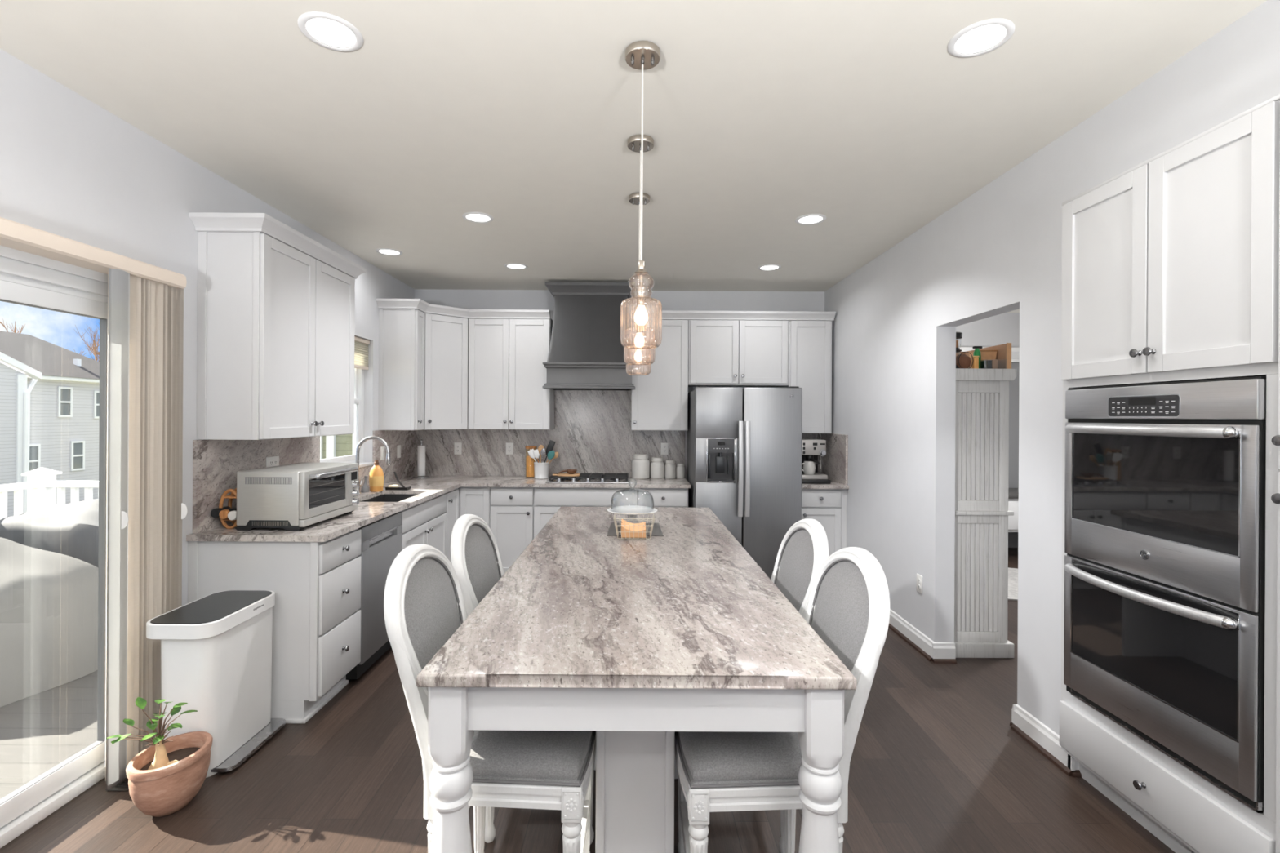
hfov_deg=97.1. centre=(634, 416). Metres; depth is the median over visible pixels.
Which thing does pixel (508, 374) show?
upper cabinet
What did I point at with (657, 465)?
canister
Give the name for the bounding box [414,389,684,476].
backsplash
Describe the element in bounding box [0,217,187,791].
vertical blind
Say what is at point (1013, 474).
wall
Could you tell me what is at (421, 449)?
paper towel holder
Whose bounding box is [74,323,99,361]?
tree
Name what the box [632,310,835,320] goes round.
trim
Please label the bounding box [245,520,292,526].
vent
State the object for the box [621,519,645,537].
napkin stack
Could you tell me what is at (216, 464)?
backsplash
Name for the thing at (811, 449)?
espresso machine
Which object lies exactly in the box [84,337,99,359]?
tree
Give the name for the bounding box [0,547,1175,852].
floor
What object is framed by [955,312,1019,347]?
wall
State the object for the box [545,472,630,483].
gas cooktop
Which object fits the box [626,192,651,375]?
pendant light
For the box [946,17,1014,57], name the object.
recessed light
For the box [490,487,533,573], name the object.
base cabinet
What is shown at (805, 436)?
backsplash
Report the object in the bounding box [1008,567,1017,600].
rug
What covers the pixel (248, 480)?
vent
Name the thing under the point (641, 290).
socket
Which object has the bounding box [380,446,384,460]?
light switch
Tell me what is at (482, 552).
cushion
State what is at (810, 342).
upper cabinet
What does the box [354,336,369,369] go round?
window shade
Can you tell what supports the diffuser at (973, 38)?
attached to the recessed light at (983, 35)
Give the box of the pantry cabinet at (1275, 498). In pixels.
[1271,164,1279,852]
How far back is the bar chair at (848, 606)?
1.48 m
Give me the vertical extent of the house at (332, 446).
9.500 m
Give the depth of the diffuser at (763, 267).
4.67 m
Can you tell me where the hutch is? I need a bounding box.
[954,368,1016,657]
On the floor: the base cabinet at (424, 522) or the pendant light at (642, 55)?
the base cabinet at (424, 522)
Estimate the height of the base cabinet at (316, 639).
0.884 m
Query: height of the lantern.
0.240 m
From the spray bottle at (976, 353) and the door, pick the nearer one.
the door
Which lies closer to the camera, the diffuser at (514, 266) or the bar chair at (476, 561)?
the bar chair at (476, 561)
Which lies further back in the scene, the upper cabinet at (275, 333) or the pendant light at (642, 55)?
the upper cabinet at (275, 333)
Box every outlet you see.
[266,456,279,466]
[453,442,462,454]
[506,442,513,454]
[661,443,668,454]
[916,573,922,594]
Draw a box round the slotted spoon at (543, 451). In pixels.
[540,448,545,462]
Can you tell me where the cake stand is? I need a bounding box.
[607,478,657,526]
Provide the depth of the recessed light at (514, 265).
4.68 m
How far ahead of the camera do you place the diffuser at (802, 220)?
3.55 m
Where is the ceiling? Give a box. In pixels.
[0,0,1267,312]
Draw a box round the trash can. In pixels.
[146,590,285,777]
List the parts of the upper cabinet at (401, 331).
door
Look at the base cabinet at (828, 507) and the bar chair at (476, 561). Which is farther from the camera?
the base cabinet at (828, 507)
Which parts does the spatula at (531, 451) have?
blade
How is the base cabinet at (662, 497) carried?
on the floor
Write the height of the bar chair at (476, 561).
1.112 m
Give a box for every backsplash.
[192,430,415,533]
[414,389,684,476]
[802,433,822,473]
[822,433,848,485]
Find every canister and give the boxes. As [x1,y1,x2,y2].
[631,453,649,479]
[650,457,664,479]
[664,459,675,478]
[675,462,684,478]
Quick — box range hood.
[542,282,635,391]
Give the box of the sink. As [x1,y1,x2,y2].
[360,493,416,502]
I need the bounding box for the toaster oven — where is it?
[234,462,359,530]
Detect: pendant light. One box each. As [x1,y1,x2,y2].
[620,40,662,349]
[623,134,655,365]
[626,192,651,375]
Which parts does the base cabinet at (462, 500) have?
door, door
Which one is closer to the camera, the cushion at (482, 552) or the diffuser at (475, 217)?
the cushion at (482, 552)
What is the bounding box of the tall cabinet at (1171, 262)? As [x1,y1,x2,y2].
[1059,93,1279,852]
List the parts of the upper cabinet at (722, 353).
door, door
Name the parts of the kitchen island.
leg, panel, leg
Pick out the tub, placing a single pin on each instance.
(975, 362)
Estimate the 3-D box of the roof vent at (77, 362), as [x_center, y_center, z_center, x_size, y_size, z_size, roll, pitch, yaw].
[-27.085,-2.538,27.500,0.200,0.550,0.200,0,0,0]
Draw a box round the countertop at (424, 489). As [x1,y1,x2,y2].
[186,475,690,542]
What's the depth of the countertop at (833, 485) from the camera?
4.90 m
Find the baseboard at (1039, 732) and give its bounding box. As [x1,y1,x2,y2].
[888,608,1079,772]
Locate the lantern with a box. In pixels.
[955,332,962,368]
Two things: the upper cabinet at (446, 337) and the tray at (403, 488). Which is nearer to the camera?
the tray at (403, 488)
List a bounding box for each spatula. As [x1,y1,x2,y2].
[527,448,537,462]
[533,448,539,462]
[546,450,555,462]
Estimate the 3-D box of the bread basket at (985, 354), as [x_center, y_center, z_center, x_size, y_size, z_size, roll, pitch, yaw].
[2.297,-0.368,3.730,0.128,0.133,0.108,0,0,0]
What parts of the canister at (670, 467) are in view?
lid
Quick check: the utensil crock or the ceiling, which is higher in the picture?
the ceiling
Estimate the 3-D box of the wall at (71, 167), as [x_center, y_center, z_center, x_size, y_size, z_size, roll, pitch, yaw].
[-2.241,0.115,0.845,0.140,2.743,9.690,0,0,0]
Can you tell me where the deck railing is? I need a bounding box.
[0,466,98,519]
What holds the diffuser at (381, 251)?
attached to the recessed light at (389, 251)
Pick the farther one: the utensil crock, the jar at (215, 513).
the utensil crock
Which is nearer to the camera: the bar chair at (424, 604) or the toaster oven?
the bar chair at (424, 604)
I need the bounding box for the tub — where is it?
[969,355,979,368]
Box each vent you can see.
[73,358,81,366]
[106,777,128,791]
[244,476,291,484]
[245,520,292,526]
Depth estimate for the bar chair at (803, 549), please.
2.09 m
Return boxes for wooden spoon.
[537,444,544,462]
[548,451,558,464]
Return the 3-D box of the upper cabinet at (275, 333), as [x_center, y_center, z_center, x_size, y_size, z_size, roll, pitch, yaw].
[-1.982,-0.438,3.268,0.371,1.104,1.049,0,0,0]
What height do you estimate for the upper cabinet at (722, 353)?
0.615 m
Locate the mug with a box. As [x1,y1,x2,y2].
[801,461,815,475]
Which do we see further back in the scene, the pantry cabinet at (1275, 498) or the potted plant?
the potted plant
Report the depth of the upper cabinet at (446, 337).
5.11 m
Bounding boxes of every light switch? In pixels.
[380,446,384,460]
[396,444,400,457]
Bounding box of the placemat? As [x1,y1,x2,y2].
[607,523,663,536]
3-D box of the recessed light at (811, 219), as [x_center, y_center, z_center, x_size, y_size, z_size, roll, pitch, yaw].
[1.103,-1.233,3.541,0.189,0.006,0.189,0,0,0]
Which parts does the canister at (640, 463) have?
lid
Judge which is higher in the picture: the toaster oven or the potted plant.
the toaster oven
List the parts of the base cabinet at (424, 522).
door, drawer, door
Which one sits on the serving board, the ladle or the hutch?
the ladle
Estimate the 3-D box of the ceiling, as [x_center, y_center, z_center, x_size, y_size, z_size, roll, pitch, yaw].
[1.543,-1.309,1.500,7.730,0.150,11.400,0,0,0]
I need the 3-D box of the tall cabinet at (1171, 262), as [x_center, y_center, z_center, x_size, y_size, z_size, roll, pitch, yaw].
[2.091,0.304,1.992,0.654,2.418,0.812,0,0,0]
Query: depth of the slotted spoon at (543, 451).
5.29 m
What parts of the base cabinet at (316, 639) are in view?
shoe moulding, drawer, drawer, drawer, knob, knob, knob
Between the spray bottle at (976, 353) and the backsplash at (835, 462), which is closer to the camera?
the spray bottle at (976, 353)
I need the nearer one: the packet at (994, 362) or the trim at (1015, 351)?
the packet at (994, 362)
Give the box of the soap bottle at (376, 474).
[368,460,383,491]
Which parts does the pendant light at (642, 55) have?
lamp shade, bulb, cord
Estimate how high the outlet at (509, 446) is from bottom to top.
0.116 m
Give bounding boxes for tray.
[385,486,410,490]
[801,472,827,479]
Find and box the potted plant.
[106,697,213,817]
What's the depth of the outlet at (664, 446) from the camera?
5.54 m
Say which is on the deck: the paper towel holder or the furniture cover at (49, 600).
the furniture cover at (49, 600)
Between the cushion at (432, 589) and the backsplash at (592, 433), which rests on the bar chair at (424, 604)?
the cushion at (432, 589)
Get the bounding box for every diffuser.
[306,17,355,47]
[378,249,399,254]
[466,213,489,222]
[507,264,524,268]
[760,265,778,270]
[798,216,822,223]
[955,24,1006,53]
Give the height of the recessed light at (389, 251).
0.006 m
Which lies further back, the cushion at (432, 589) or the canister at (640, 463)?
the canister at (640, 463)
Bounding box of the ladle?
[558,469,577,474]
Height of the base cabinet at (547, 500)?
0.884 m
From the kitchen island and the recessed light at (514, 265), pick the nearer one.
the kitchen island
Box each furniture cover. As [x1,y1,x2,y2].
[0,498,98,567]
[0,537,97,707]
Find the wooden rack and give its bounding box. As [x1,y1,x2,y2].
[210,488,236,528]
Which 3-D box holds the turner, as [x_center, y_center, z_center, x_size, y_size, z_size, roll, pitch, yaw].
[-0.821,0.385,5.336,0.156,0.337,0.012,0,0,0]
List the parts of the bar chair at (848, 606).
leg, leg, seat frame, leg, frame, leg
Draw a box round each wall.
[0,48,414,605]
[414,288,824,479]
[824,0,1279,735]
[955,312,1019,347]
[1008,362,1019,547]
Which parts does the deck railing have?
rail, post, rail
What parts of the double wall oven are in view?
handle, handle, window trim, window trim, door, door, control panel, vent trim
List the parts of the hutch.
beadboard panel, beadboard panel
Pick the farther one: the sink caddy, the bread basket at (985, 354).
the sink caddy
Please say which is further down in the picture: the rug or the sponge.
the rug
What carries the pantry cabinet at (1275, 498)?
on the floor
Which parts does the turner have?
blade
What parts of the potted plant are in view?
pot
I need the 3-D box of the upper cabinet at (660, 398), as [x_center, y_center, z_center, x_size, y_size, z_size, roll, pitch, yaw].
[0.237,-0.393,5.389,0.526,1.041,0.359,0,0,0]
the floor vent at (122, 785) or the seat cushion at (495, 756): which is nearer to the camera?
the seat cushion at (495, 756)
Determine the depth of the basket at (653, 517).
2.74 m
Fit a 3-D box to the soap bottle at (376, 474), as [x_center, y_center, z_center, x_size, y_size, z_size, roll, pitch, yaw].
[-1.988,0.454,4.360,0.111,0.241,0.070,0,0,0]
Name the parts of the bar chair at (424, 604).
leg, frame, leg, seat frame, leg, leg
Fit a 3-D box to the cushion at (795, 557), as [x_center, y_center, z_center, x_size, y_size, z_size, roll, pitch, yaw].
[0.613,0.620,2.150,0.125,0.384,0.410,0,0,0]
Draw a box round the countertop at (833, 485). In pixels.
[801,480,848,488]
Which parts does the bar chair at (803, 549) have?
leg, leg, frame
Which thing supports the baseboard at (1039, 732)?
attached to the wall at (997, 251)
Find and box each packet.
[981,360,991,368]
[991,359,997,368]
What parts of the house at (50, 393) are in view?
pane, pane, pane, pane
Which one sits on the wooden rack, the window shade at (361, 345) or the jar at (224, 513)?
the jar at (224, 513)
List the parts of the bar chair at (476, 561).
leg, frame, leg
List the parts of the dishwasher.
handle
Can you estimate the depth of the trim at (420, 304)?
5.17 m
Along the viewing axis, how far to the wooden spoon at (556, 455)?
5.34 m
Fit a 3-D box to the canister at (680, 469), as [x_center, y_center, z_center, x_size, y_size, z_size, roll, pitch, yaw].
[0.445,0.518,5.435,0.088,0.142,0.088,0,0,0]
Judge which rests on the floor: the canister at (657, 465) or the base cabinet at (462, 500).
the base cabinet at (462, 500)
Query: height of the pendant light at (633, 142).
1.006 m
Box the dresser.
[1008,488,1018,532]
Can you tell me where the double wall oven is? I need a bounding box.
[1063,376,1266,813]
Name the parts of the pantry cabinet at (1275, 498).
knob, knob, door, door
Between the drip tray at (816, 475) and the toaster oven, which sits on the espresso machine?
the drip tray at (816, 475)
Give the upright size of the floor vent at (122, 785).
0.006 m
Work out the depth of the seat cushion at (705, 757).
1.48 m
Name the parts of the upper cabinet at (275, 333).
crown, door, knob, knob, door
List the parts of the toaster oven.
door, trim, handle, control panel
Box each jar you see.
[210,506,231,518]
[218,507,236,519]
[227,510,236,520]
[524,445,537,478]
[955,351,973,368]
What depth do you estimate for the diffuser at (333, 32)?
1.83 m
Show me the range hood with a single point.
(586, 352)
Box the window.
[320,368,373,467]
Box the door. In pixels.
[0,245,108,848]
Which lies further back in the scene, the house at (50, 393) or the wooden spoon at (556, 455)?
the house at (50, 393)
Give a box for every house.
[0,330,99,516]
[320,433,354,459]
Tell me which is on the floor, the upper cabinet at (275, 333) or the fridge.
the fridge
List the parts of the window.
sash, frame, sash, sill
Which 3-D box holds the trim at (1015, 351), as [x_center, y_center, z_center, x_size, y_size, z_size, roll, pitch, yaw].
[3.604,-0.723,6.560,3.200,0.170,0.060,0,0,0]
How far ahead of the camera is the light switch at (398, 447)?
5.15 m
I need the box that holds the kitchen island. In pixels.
[416,506,857,852]
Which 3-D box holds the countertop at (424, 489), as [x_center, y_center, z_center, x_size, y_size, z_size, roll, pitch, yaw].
[-0.842,0.596,4.155,2.661,0.030,2.827,0,0,0]
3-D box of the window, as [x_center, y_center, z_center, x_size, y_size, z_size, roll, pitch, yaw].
[-2.219,-0.118,4.280,0.160,1.030,0.820,0,0,0]
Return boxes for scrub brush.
[360,475,368,493]
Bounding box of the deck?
[0,670,97,799]
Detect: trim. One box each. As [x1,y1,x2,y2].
[376,298,550,319]
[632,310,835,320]
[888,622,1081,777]
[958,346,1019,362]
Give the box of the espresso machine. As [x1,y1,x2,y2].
[801,439,831,484]
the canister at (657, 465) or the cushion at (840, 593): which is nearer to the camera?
the cushion at (840, 593)
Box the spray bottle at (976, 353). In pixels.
[972,346,982,368]
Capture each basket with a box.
[613,512,654,538]
[968,350,997,368]
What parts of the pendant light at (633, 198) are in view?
bulb, lamp shade, cord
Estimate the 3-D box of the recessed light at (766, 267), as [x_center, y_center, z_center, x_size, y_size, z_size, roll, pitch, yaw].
[1.117,-1.233,4.680,0.189,0.006,0.189,0,0,0]
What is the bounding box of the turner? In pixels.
[543,440,555,462]
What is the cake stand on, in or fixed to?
on the placemat
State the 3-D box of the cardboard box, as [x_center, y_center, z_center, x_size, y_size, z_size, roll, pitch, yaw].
[2.301,-0.386,3.825,0.168,0.170,0.462,0,0,-4]
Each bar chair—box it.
[383,543,595,852]
[450,514,595,844]
[674,518,828,852]
[675,546,889,852]
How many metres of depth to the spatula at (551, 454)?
5.31 m
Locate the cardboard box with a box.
[955,342,1011,368]
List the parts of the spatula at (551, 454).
blade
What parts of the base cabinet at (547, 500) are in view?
door, drawer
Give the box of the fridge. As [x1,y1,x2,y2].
[686,386,802,578]
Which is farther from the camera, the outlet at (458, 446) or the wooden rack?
the outlet at (458, 446)
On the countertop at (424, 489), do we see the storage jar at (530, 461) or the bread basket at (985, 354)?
the storage jar at (530, 461)
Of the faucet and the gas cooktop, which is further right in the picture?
the gas cooktop
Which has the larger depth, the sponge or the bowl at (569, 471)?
the bowl at (569, 471)
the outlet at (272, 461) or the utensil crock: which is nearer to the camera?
the outlet at (272, 461)
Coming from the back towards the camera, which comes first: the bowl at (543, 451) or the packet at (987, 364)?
the bowl at (543, 451)
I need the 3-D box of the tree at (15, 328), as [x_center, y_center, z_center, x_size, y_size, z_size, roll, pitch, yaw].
[-45.928,-1.599,44.801,7.978,11.652,7.055,0,0,0]
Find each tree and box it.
[0,318,99,360]
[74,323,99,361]
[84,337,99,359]
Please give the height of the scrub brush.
0.130 m
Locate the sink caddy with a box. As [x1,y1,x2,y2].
[385,471,410,490]
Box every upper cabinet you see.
[188,212,366,439]
[377,308,425,430]
[422,312,468,430]
[467,318,554,430]
[631,319,688,431]
[688,320,788,386]
[780,320,831,433]
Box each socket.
[635,323,643,333]
[636,274,646,306]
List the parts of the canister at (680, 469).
lid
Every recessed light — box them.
[297,11,363,52]
[375,248,402,255]
[462,212,493,222]
[504,262,527,269]
[757,264,781,271]
[795,213,826,225]
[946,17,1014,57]
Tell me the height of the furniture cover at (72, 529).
0.880 m
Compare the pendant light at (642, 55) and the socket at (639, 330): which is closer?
the pendant light at (642, 55)
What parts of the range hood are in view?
panel, rail, rail, crown, panel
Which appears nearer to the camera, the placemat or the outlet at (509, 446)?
the placemat
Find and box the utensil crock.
[533,462,549,479]
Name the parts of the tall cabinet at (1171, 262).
door, knob, knob, knob, drawer, moulding, door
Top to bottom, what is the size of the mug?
0.118 m
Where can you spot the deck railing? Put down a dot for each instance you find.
(42, 484)
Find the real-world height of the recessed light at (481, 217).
0.006 m
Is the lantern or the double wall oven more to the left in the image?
the lantern
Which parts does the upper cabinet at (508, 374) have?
door, door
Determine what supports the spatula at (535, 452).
in the utensil crock
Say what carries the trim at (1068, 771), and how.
attached to the wall at (997, 251)
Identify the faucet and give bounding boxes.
[355,435,391,494]
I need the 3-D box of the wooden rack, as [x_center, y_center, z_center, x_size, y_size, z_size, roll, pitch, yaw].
[-2.078,0.473,2.916,0.134,0.209,0.114,0,0,0]
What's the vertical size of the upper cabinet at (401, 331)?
1.041 m
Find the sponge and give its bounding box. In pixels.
[387,484,399,487]
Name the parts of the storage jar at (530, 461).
lid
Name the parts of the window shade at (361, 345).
rail, head rail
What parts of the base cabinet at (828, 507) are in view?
drawer, door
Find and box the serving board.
[552,473,580,476]
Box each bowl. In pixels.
[537,444,544,454]
[540,448,545,457]
[552,451,558,459]
[566,469,577,474]
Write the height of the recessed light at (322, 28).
0.006 m
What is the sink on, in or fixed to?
in the countertop at (424, 489)
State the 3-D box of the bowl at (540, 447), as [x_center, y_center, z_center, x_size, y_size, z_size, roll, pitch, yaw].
[-0.881,0.315,5.344,0.064,0.101,0.017,0,0,0]
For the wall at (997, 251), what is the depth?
2.92 m
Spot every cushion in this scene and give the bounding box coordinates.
[404,558,460,669]
[465,524,499,604]
[469,730,593,782]
[677,731,802,785]
[776,529,813,611]
[811,560,869,671]
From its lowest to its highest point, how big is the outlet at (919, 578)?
0.116 m
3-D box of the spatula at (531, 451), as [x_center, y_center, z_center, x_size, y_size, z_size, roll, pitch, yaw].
[-0.933,0.426,5.323,0.147,0.253,0.016,0,0,0]
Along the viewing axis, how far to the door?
2.19 m
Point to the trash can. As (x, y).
(216, 647)
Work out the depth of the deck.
2.79 m
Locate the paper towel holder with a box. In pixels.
[411,437,431,479]
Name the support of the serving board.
on the gas cooktop
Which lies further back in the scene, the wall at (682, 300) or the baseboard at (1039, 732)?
the wall at (682, 300)
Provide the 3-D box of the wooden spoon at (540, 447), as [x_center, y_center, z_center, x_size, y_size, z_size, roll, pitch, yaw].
[-0.882,0.408,5.346,0.064,0.286,0.020,0,0,0]
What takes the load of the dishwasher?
on the floor
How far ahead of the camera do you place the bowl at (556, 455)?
5.35 m
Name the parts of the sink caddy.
prop arm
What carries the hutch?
on the floor
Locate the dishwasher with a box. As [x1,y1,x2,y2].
[346,511,402,682]
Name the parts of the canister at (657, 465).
lid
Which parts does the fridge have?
freezer door, handle, handle, door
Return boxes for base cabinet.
[187,528,361,724]
[400,493,447,556]
[444,486,490,564]
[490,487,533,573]
[533,487,637,537]
[637,488,688,507]
[801,488,847,556]
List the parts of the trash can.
lid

